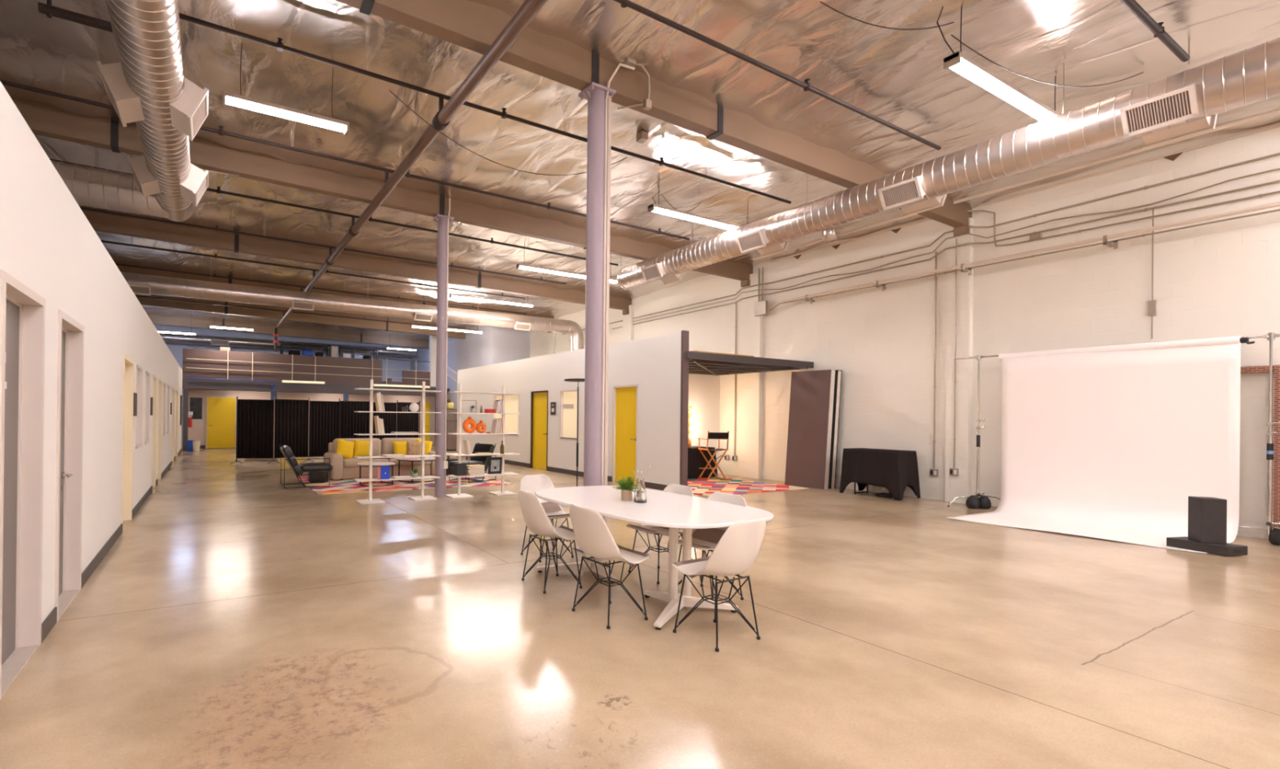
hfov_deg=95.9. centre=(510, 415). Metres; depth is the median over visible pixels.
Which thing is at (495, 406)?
book
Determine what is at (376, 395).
book
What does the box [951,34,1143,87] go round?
cable
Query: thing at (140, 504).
baseboard
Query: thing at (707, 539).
shell chair
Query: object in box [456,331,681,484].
wall
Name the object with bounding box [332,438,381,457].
cushion
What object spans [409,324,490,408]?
wall
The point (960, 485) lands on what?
pilaster
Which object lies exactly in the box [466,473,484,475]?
book
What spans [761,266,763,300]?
conduit
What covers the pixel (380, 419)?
book
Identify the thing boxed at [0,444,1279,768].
floor
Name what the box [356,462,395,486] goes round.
round table
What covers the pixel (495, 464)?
photograph
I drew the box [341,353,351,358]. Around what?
bag
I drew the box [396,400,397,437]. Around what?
post
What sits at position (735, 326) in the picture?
conduit
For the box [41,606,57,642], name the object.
baseboard
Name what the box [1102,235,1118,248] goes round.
bracket
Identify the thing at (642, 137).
junction box
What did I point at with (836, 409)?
flat panel
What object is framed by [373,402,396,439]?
screen
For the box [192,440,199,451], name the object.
bucket
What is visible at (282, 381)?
linear light
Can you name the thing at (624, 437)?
door
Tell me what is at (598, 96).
steel column
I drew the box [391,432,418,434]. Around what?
book
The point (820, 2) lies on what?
cable
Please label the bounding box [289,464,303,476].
cushion
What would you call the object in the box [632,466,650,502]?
glass vase
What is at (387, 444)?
cushion
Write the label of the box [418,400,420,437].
post
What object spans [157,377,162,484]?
door
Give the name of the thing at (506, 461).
baseboard
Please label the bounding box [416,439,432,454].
throw cushion
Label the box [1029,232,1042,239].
junction box
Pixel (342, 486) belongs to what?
rug
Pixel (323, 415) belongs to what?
screen
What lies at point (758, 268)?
conduit
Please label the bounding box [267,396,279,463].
post
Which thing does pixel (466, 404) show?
picture frame
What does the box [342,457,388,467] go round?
seat cushion
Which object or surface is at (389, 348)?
fluorescent light
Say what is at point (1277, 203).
wall rail
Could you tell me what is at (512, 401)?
window
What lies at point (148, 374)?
window
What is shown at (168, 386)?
window
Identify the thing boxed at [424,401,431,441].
door
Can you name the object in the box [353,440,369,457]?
throw cushion
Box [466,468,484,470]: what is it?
book
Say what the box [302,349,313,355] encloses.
bag
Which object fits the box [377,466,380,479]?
book
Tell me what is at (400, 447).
throw cushion
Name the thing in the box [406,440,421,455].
throw cushion
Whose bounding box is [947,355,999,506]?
stand
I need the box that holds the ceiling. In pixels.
[0,0,1279,347]
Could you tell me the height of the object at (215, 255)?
0.668 m
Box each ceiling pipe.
[273,0,547,351]
[752,107,1279,260]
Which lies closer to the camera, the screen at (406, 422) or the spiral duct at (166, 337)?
the screen at (406, 422)
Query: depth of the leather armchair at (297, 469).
11.14 m
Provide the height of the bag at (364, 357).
0.220 m
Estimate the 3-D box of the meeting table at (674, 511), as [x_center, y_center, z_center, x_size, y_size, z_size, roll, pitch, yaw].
[1.107,1.101,4.824,1.321,0.740,2.087,1,0,-28]
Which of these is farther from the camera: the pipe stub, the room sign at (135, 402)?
the room sign at (135, 402)
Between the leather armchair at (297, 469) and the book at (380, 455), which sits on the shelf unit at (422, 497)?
the book at (380, 455)
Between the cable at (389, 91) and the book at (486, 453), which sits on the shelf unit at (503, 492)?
the book at (486, 453)
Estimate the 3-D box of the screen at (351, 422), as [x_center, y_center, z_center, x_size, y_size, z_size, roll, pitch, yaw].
[-4.929,0.409,17.775,0.940,1.720,0.056,1,0,-28]
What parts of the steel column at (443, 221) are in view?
cap plate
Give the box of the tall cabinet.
[329,346,337,357]
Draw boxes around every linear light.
[281,380,324,384]
[373,383,430,388]
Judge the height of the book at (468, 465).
0.025 m
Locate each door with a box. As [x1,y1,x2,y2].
[0,270,45,699]
[54,309,84,621]
[121,354,133,531]
[151,374,156,487]
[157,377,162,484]
[171,387,174,462]
[175,390,178,457]
[205,395,236,448]
[279,397,306,399]
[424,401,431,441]
[529,390,547,471]
[612,384,637,484]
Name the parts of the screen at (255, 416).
rail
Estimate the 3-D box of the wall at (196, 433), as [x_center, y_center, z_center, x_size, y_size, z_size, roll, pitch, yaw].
[-8.442,0.205,25.280,11.170,2.400,0.150,1,0,-28]
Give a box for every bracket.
[804,294,814,304]
[875,280,886,291]
[960,263,971,275]
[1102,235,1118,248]
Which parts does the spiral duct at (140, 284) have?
register frame, register frame, register frame, register frame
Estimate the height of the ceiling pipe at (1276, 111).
0.060 m
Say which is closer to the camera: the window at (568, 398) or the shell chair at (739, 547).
the shell chair at (739, 547)
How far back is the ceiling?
7.06 m
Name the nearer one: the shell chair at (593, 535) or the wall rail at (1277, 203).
the shell chair at (593, 535)
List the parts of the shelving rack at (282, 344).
post, shelf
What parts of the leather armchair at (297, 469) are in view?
frame, frame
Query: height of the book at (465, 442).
0.268 m
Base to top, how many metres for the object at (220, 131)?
0.668 m
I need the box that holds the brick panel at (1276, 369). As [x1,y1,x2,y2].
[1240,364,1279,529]
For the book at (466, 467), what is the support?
on the book at (466, 468)
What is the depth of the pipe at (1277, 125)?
8.68 m
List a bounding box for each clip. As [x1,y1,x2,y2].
[831,244,840,248]
[891,227,901,233]
[1164,151,1182,160]
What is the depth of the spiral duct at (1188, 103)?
6.36 m
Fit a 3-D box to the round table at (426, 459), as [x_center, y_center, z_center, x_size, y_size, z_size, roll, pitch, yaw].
[-2.067,1.195,12.505,0.940,0.488,0.940,1,0,-28]
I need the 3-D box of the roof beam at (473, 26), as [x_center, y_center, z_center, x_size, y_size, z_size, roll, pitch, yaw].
[-1.077,-3.799,5.124,20.850,1.014,0.200,1,0,-28]
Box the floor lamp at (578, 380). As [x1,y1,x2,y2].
[564,378,584,486]
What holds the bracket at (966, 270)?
attached to the pilaster at (960, 485)
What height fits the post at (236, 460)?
1.928 m
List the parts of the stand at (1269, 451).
leg, clamp knob, clamp knob, clamp knob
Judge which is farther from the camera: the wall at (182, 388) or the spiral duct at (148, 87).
the wall at (182, 388)
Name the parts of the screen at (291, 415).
rail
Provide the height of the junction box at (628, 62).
0.110 m
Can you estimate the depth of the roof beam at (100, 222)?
13.39 m
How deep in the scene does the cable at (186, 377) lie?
22.19 m
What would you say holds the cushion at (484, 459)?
on the leather armchair at (478, 447)
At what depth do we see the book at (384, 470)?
9.43 m
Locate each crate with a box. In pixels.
[220,346,230,351]
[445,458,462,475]
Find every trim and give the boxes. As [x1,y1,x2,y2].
[680,330,688,485]
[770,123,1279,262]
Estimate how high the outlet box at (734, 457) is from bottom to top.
0.130 m
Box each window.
[135,364,142,448]
[145,370,150,444]
[163,382,165,435]
[166,385,169,433]
[179,395,182,426]
[188,395,203,426]
[493,394,519,436]
[560,389,577,440]
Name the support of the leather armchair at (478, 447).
on the rug at (342, 486)
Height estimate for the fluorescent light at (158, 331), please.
1.012 m
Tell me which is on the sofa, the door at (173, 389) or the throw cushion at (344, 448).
the throw cushion at (344, 448)
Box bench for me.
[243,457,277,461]
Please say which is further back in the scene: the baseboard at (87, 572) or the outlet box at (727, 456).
the outlet box at (727, 456)
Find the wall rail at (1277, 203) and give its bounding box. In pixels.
[782,201,1279,302]
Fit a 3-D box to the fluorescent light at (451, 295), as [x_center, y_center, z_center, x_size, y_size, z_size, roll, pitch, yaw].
[-0.520,-3.655,16.826,2.740,0.579,0.130,1,0,-28]
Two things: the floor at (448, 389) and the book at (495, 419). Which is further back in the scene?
the floor at (448, 389)
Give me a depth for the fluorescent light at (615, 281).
13.19 m
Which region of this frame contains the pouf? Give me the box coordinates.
[306,471,328,482]
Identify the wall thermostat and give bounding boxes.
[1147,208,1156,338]
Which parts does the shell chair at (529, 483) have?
leg, leg, leg, leg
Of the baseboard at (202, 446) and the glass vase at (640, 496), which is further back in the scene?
the baseboard at (202, 446)
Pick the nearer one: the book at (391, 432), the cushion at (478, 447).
the book at (391, 432)
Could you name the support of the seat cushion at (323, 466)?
on the leather armchair at (297, 469)
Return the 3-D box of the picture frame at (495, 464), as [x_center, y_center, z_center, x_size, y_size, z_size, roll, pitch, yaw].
[-0.286,0.930,10.450,0.270,0.310,0.052,1,0,-28]
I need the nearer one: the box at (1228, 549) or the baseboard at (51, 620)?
the baseboard at (51, 620)
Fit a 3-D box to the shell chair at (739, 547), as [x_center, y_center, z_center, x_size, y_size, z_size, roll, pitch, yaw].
[1.389,1.061,3.745,0.472,0.822,0.517,1,0,-30]
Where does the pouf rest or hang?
on the rug at (342, 486)
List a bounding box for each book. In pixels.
[373,393,381,411]
[373,415,380,434]
[375,391,382,411]
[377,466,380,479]
[378,417,382,434]
[380,394,385,411]
[380,455,404,457]
[380,466,389,479]
[381,418,384,434]
[381,453,404,456]
[391,431,418,432]
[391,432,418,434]
[392,475,413,478]
[462,439,469,454]
[466,464,484,466]
[466,466,484,468]
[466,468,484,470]
[466,469,484,471]
[466,471,484,473]
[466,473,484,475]
[475,452,493,454]
[491,419,498,433]
[493,400,499,413]
[494,418,500,433]
[495,400,501,413]
[497,418,502,433]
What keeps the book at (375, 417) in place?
on the shelf unit at (422, 497)
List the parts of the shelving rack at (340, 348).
shelf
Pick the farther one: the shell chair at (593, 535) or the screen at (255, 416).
the screen at (255, 416)
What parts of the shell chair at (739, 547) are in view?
leg, leg, leg, seat mount, leg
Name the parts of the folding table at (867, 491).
leg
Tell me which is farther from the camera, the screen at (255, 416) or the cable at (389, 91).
the screen at (255, 416)
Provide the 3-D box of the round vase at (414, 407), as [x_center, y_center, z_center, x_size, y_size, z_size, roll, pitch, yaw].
[-1.665,-0.143,9.744,0.164,0.170,0.164,1,0,-28]
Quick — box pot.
[621,489,631,501]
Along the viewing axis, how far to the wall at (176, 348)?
28.50 m
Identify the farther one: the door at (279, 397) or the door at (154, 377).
the door at (279, 397)
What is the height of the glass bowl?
0.092 m
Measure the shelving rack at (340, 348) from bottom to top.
2.040 m
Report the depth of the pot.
4.79 m
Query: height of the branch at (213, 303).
0.668 m
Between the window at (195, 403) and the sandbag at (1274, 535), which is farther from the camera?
the window at (195, 403)
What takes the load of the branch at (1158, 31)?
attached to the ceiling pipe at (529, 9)
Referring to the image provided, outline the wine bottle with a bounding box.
[500,440,504,453]
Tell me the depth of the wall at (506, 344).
23.18 m
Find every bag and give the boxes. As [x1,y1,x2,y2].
[288,350,300,355]
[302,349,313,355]
[315,352,323,356]
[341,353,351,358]
[352,355,362,358]
[363,355,371,359]
[446,400,453,408]
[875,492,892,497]
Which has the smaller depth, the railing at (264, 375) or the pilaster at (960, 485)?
the pilaster at (960, 485)
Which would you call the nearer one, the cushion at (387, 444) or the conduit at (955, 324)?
the conduit at (955, 324)
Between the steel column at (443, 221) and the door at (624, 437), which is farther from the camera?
the door at (624, 437)
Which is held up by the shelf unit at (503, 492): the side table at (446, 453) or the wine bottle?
the wine bottle
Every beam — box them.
[11,98,752,287]
[82,210,631,315]
[116,265,550,333]
[134,294,465,338]
[147,315,429,348]
[182,377,435,395]
[334,0,972,236]
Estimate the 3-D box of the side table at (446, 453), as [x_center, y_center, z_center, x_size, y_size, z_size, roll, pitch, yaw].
[-1.373,1.189,13.669,0.520,0.518,0.500,1,0,-28]
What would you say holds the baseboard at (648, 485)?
attached to the wall at (653, 364)
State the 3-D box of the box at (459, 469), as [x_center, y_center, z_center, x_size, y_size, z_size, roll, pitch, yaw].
[-0.914,0.971,10.161,0.180,0.220,0.180,1,0,-28]
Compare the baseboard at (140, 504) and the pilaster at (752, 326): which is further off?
the pilaster at (752, 326)
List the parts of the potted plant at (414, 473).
pot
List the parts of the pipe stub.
hanger rod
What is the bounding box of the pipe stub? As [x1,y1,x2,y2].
[37,0,112,32]
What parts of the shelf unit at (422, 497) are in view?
plate, post, shelf, shelf, shelf, shelf, shelf, plate, post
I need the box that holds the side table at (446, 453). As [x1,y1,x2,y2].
[446,453,467,476]
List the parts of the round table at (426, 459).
leg, leg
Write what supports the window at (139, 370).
in the wall at (48, 244)
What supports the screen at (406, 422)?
hanging from the post at (397, 400)
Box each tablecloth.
[687,445,717,478]
[839,448,920,500]
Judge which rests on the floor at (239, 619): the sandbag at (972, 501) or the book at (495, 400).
the sandbag at (972, 501)
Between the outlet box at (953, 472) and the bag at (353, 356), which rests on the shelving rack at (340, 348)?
the bag at (353, 356)
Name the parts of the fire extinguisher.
sign plate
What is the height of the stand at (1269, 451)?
2.574 m
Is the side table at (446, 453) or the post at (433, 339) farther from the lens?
the post at (433, 339)
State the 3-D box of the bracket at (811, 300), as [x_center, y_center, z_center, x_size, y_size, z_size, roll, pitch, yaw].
[6.662,-2.546,12.441,0.280,0.220,0.150,1,0,-28]
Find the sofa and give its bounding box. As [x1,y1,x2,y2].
[323,437,435,479]
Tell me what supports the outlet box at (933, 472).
attached to the wall at (1220, 279)
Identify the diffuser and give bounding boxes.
[374,384,430,387]
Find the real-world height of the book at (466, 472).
0.030 m
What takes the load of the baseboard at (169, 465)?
attached to the wall at (48, 244)
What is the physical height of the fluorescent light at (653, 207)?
0.615 m
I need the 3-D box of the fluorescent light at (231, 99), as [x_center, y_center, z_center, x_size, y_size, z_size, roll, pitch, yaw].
[-2.516,-3.735,6.396,1.330,0.739,0.130,1,0,-28]
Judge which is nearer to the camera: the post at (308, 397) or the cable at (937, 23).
the cable at (937, 23)
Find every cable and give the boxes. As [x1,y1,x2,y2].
[186,377,275,390]
[389,90,626,175]
[632,168,1279,321]
[661,193,700,211]
[819,1,954,30]
[936,6,954,53]
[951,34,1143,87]
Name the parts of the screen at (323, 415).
rail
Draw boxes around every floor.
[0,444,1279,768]
[203,388,449,395]
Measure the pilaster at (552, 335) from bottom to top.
5.020 m
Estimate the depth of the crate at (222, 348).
22.17 m
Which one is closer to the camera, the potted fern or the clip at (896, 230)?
the potted fern
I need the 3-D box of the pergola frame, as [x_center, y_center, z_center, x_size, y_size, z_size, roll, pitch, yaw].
[4.442,-1.133,12.786,3.800,0.202,2.620,1,0,-28]
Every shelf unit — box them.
[353,379,441,504]
[445,382,520,498]
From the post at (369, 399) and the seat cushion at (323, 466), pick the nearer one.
the seat cushion at (323, 466)
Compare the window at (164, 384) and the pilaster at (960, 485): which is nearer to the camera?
the pilaster at (960, 485)
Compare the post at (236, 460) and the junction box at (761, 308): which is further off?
the post at (236, 460)
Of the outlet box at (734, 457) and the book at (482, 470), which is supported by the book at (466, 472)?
the book at (482, 470)
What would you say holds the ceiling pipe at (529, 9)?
hanging from the ceiling
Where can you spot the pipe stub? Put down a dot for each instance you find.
(47, 9)
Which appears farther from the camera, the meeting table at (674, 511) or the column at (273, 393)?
the column at (273, 393)
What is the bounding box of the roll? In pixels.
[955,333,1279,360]
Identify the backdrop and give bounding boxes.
[947,342,1240,553]
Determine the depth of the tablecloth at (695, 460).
13.55 m
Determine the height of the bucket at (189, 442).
0.420 m
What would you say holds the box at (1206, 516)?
on the box at (1228, 549)
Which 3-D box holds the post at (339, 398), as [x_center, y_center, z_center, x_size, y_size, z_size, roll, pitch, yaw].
[-5.313,0.449,17.495,0.330,1.928,0.085,1,0,-28]
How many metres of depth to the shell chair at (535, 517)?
4.75 m
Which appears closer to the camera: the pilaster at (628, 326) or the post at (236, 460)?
the post at (236, 460)
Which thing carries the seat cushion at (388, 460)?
on the sofa
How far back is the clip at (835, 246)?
12.09 m
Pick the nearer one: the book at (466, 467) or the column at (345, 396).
the book at (466, 467)
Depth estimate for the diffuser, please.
25.28 m
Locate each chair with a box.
[518,488,582,593]
[520,474,573,562]
[568,502,650,629]
[626,483,693,584]
[671,517,765,652]
[677,491,746,599]
[697,431,729,480]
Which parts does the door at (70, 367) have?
handle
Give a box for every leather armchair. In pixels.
[279,444,333,488]
[448,442,496,483]
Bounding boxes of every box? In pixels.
[453,462,466,475]
[484,408,495,413]
[621,58,635,70]
[635,130,648,143]
[724,454,729,460]
[732,455,737,461]
[754,300,768,315]
[929,468,937,476]
[949,467,958,475]
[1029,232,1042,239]
[1166,536,1247,555]
[1187,496,1226,544]
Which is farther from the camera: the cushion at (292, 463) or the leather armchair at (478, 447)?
the leather armchair at (478, 447)
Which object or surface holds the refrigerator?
on the floor at (239, 619)
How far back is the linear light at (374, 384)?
25.26 m
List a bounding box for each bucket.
[186,440,194,451]
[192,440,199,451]
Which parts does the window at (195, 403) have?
pane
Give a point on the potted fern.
(626, 486)
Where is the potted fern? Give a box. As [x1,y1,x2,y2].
[612,475,638,501]
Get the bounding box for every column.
[182,388,188,450]
[271,391,276,399]
[342,393,348,400]
[432,197,454,496]
[434,395,435,446]
[572,62,635,552]
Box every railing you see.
[182,348,430,386]
[186,351,431,385]
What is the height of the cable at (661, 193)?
0.309 m
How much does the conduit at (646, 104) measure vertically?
0.434 m
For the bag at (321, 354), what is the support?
on the shelving rack at (282, 344)
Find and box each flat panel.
[784,369,835,488]
[827,369,841,488]
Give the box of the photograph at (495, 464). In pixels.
[490,459,499,471]
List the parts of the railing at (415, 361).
post, post, post, rail, rail, post, rail, post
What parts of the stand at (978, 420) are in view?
leg, clamp knob, leg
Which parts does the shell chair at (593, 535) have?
leg, seat mount, leg, leg, leg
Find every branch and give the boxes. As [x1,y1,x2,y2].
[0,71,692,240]
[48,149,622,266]
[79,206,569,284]
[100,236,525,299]
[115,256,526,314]
[135,295,472,329]
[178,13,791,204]
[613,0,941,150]
[1120,0,1190,64]
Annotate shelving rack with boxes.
[280,342,329,356]
[337,346,377,359]
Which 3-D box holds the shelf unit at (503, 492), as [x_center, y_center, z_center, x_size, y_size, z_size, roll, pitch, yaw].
[-0.489,0.444,10.374,1.360,2.040,0.380,1,0,-28]
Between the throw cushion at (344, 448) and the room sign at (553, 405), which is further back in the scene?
the room sign at (553, 405)
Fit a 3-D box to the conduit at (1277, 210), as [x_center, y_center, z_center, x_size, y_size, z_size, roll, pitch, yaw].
[7.973,-2.527,9.862,0.082,0.145,7.905,1,0,-28]
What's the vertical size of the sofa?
0.878 m
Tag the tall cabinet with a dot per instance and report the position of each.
(333, 349)
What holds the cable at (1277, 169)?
attached to the wall at (1220, 279)
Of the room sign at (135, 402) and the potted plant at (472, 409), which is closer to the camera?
the room sign at (135, 402)
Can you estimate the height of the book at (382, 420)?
0.253 m
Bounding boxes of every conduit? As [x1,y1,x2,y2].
[562,152,1279,334]
[612,180,1279,328]
[617,63,651,111]
[733,301,737,455]
[758,268,759,301]
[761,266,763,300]
[768,208,1279,311]
[933,251,937,468]
[953,238,957,467]
[967,191,1279,246]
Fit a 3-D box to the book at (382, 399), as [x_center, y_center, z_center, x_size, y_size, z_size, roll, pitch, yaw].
[-2.155,-0.209,9.435,0.070,0.290,0.174,1,0,-28]
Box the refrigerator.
[446,408,457,450]
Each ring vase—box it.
[462,416,476,433]
[475,420,486,433]
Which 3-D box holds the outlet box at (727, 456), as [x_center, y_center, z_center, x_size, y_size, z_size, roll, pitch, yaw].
[5.603,1.092,14.582,0.055,0.130,0.120,1,0,-28]
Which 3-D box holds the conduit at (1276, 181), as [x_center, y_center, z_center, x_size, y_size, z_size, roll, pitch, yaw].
[6.640,-2.934,12.604,0.156,0.194,14.000,1,0,-28]
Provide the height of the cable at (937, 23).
0.467 m
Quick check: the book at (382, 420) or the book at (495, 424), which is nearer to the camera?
the book at (382, 420)
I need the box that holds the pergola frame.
[685,350,813,375]
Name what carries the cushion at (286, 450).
on the leather armchair at (297, 469)
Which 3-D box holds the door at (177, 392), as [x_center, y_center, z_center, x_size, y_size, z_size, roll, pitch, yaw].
[-10.789,0.293,18.047,0.202,2.149,1.198,1,0,-28]
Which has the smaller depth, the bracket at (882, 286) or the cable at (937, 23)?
the cable at (937, 23)
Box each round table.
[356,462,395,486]
[395,457,435,482]
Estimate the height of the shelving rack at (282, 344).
2.040 m
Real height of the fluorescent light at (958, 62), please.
0.618 m
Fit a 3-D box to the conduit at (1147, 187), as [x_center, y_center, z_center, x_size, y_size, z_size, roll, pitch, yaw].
[5.932,-3.187,13.925,0.171,0.302,17.000,1,0,-28]
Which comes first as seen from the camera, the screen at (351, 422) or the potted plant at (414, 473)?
the potted plant at (414, 473)
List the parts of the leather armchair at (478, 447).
frame, frame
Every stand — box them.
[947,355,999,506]
[1238,332,1279,535]
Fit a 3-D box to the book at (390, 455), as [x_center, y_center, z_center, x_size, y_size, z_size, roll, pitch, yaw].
[-1.990,0.673,9.550,0.344,0.012,0.239,1,0,-28]
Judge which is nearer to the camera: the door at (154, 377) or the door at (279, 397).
the door at (154, 377)
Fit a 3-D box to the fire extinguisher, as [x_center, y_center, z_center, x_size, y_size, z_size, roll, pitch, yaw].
[-12.268,0.158,21.609,0.160,0.600,0.127,1,0,-28]
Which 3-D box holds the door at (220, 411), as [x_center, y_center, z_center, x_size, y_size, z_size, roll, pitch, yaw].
[-11.932,0.294,23.269,1.120,2.140,0.110,1,0,-28]
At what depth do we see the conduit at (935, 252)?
10.41 m
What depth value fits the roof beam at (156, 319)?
26.00 m
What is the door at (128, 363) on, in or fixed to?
in the wall at (48, 244)
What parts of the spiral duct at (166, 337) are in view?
register frame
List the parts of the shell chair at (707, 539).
leg, leg, leg, leg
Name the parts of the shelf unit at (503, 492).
plate, post, shelf, shelf, shelf, shelf, shelf, plate, post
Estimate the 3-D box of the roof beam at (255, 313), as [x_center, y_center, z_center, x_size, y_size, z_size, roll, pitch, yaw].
[-9.650,-3.862,21.178,20.850,1.014,0.200,1,0,-28]
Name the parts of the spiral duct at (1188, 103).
register frame, register frame, register frame, register frame, hanger rod, register frame, register frame, hanger rod, register frame, register frame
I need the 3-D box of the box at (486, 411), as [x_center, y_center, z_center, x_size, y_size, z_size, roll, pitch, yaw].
[-0.382,-0.081,10.418,0.166,0.075,0.126,1,0,-28]
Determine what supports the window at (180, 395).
in the wall at (48, 244)
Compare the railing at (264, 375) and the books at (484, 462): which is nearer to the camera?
the books at (484, 462)
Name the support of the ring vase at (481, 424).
on the shelf unit at (503, 492)
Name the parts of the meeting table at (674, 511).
leg, leg, leg, leg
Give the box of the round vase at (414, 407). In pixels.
[408,402,418,412]
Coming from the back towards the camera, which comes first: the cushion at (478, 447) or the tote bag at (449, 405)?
the tote bag at (449, 405)
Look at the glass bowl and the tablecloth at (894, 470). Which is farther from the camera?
the tablecloth at (894, 470)
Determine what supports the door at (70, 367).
in the wall at (48, 244)
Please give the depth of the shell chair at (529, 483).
6.05 m
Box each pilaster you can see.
[547,332,555,355]
[622,304,634,342]
[739,271,764,479]
[944,217,973,503]
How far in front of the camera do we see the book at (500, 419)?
10.38 m
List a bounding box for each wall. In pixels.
[0,81,182,622]
[153,324,410,382]
[181,388,183,450]
[187,389,435,448]
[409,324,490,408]
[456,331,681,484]
[489,326,530,364]
[529,122,1279,538]
[688,373,719,473]
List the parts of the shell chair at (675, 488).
leg, leg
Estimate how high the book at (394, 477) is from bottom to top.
0.012 m
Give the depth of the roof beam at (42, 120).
9.19 m
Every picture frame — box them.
[461,400,476,413]
[488,457,502,474]
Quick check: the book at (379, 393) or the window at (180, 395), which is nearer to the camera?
the book at (379, 393)
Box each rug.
[296,475,513,494]
[687,476,808,496]
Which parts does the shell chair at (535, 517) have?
leg, seat mount, leg, leg, leg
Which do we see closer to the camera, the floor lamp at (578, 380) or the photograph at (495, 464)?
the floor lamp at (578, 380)
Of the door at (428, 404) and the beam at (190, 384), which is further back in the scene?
the door at (428, 404)
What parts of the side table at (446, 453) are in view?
leg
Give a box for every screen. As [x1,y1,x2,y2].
[237,399,273,457]
[274,399,308,457]
[309,400,338,456]
[339,400,368,438]
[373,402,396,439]
[397,402,419,437]
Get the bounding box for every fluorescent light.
[157,311,195,335]
[209,317,253,331]
[222,45,349,135]
[386,337,417,351]
[410,324,482,333]
[448,284,533,307]
[515,242,617,284]
[648,178,747,230]
[943,7,1059,120]
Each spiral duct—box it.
[50,0,239,222]
[120,260,584,351]
[158,332,417,357]
[617,37,1279,289]
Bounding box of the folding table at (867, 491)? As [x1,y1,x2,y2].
[853,482,892,498]
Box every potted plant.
[408,468,422,477]
[469,404,475,413]
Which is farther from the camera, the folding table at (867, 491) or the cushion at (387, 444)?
the cushion at (387, 444)
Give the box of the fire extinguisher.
[187,411,192,426]
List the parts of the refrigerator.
door, door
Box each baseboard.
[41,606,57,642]
[80,523,122,588]
[132,485,152,518]
[160,461,172,479]
[200,444,204,448]
[456,452,530,467]
[546,466,612,481]
[644,481,667,490]
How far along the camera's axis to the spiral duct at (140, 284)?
15.64 m
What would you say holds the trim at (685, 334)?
attached to the wall at (653, 364)
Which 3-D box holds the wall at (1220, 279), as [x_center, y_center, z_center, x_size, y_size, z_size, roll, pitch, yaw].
[5.138,-1.316,15.776,0.200,5.700,41.000,1,0,-28]
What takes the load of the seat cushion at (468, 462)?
on the leather armchair at (478, 447)
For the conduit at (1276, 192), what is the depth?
8.27 m
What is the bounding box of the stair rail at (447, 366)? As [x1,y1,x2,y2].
[447,366,457,382]
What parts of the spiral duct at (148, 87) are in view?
register frame, register frame, register frame, register frame, stay rod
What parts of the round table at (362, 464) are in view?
leg, leg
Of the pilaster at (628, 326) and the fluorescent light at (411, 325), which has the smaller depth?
the pilaster at (628, 326)
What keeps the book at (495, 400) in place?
on the shelf unit at (503, 492)
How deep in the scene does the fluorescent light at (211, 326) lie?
21.66 m
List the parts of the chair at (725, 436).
cross leg, cross leg, cross leg, cross leg, canva seat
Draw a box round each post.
[230,396,243,463]
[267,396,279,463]
[302,397,314,462]
[338,398,339,438]
[368,399,369,438]
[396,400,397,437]
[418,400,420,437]
[429,335,436,386]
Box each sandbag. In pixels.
[965,493,991,509]
[1268,526,1279,545]
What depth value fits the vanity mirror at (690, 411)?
14.11 m
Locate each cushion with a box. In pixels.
[280,444,293,457]
[284,455,298,466]
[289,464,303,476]
[298,462,333,471]
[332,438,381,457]
[336,438,354,458]
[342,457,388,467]
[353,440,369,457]
[381,437,421,454]
[385,457,431,466]
[392,440,408,455]
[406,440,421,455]
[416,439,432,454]
[448,460,483,467]
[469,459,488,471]
[470,451,491,462]
[473,443,494,453]
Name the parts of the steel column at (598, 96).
cap plate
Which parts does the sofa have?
arm, arm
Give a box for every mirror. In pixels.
[688,406,693,446]
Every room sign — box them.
[133,392,137,416]
[150,397,153,415]
[550,401,555,414]
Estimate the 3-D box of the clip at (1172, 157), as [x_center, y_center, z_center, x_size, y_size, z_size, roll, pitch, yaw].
[9.254,-3.596,7.875,0.030,0.080,0.180,1,0,-28]
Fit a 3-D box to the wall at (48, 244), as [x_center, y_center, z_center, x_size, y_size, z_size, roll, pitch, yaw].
[-4.611,-0.123,6.465,0.200,3.070,33.750,1,0,-28]
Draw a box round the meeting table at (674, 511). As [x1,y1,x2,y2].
[534,485,773,630]
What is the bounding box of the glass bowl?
[401,406,408,411]
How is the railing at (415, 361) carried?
on the beam at (190, 384)

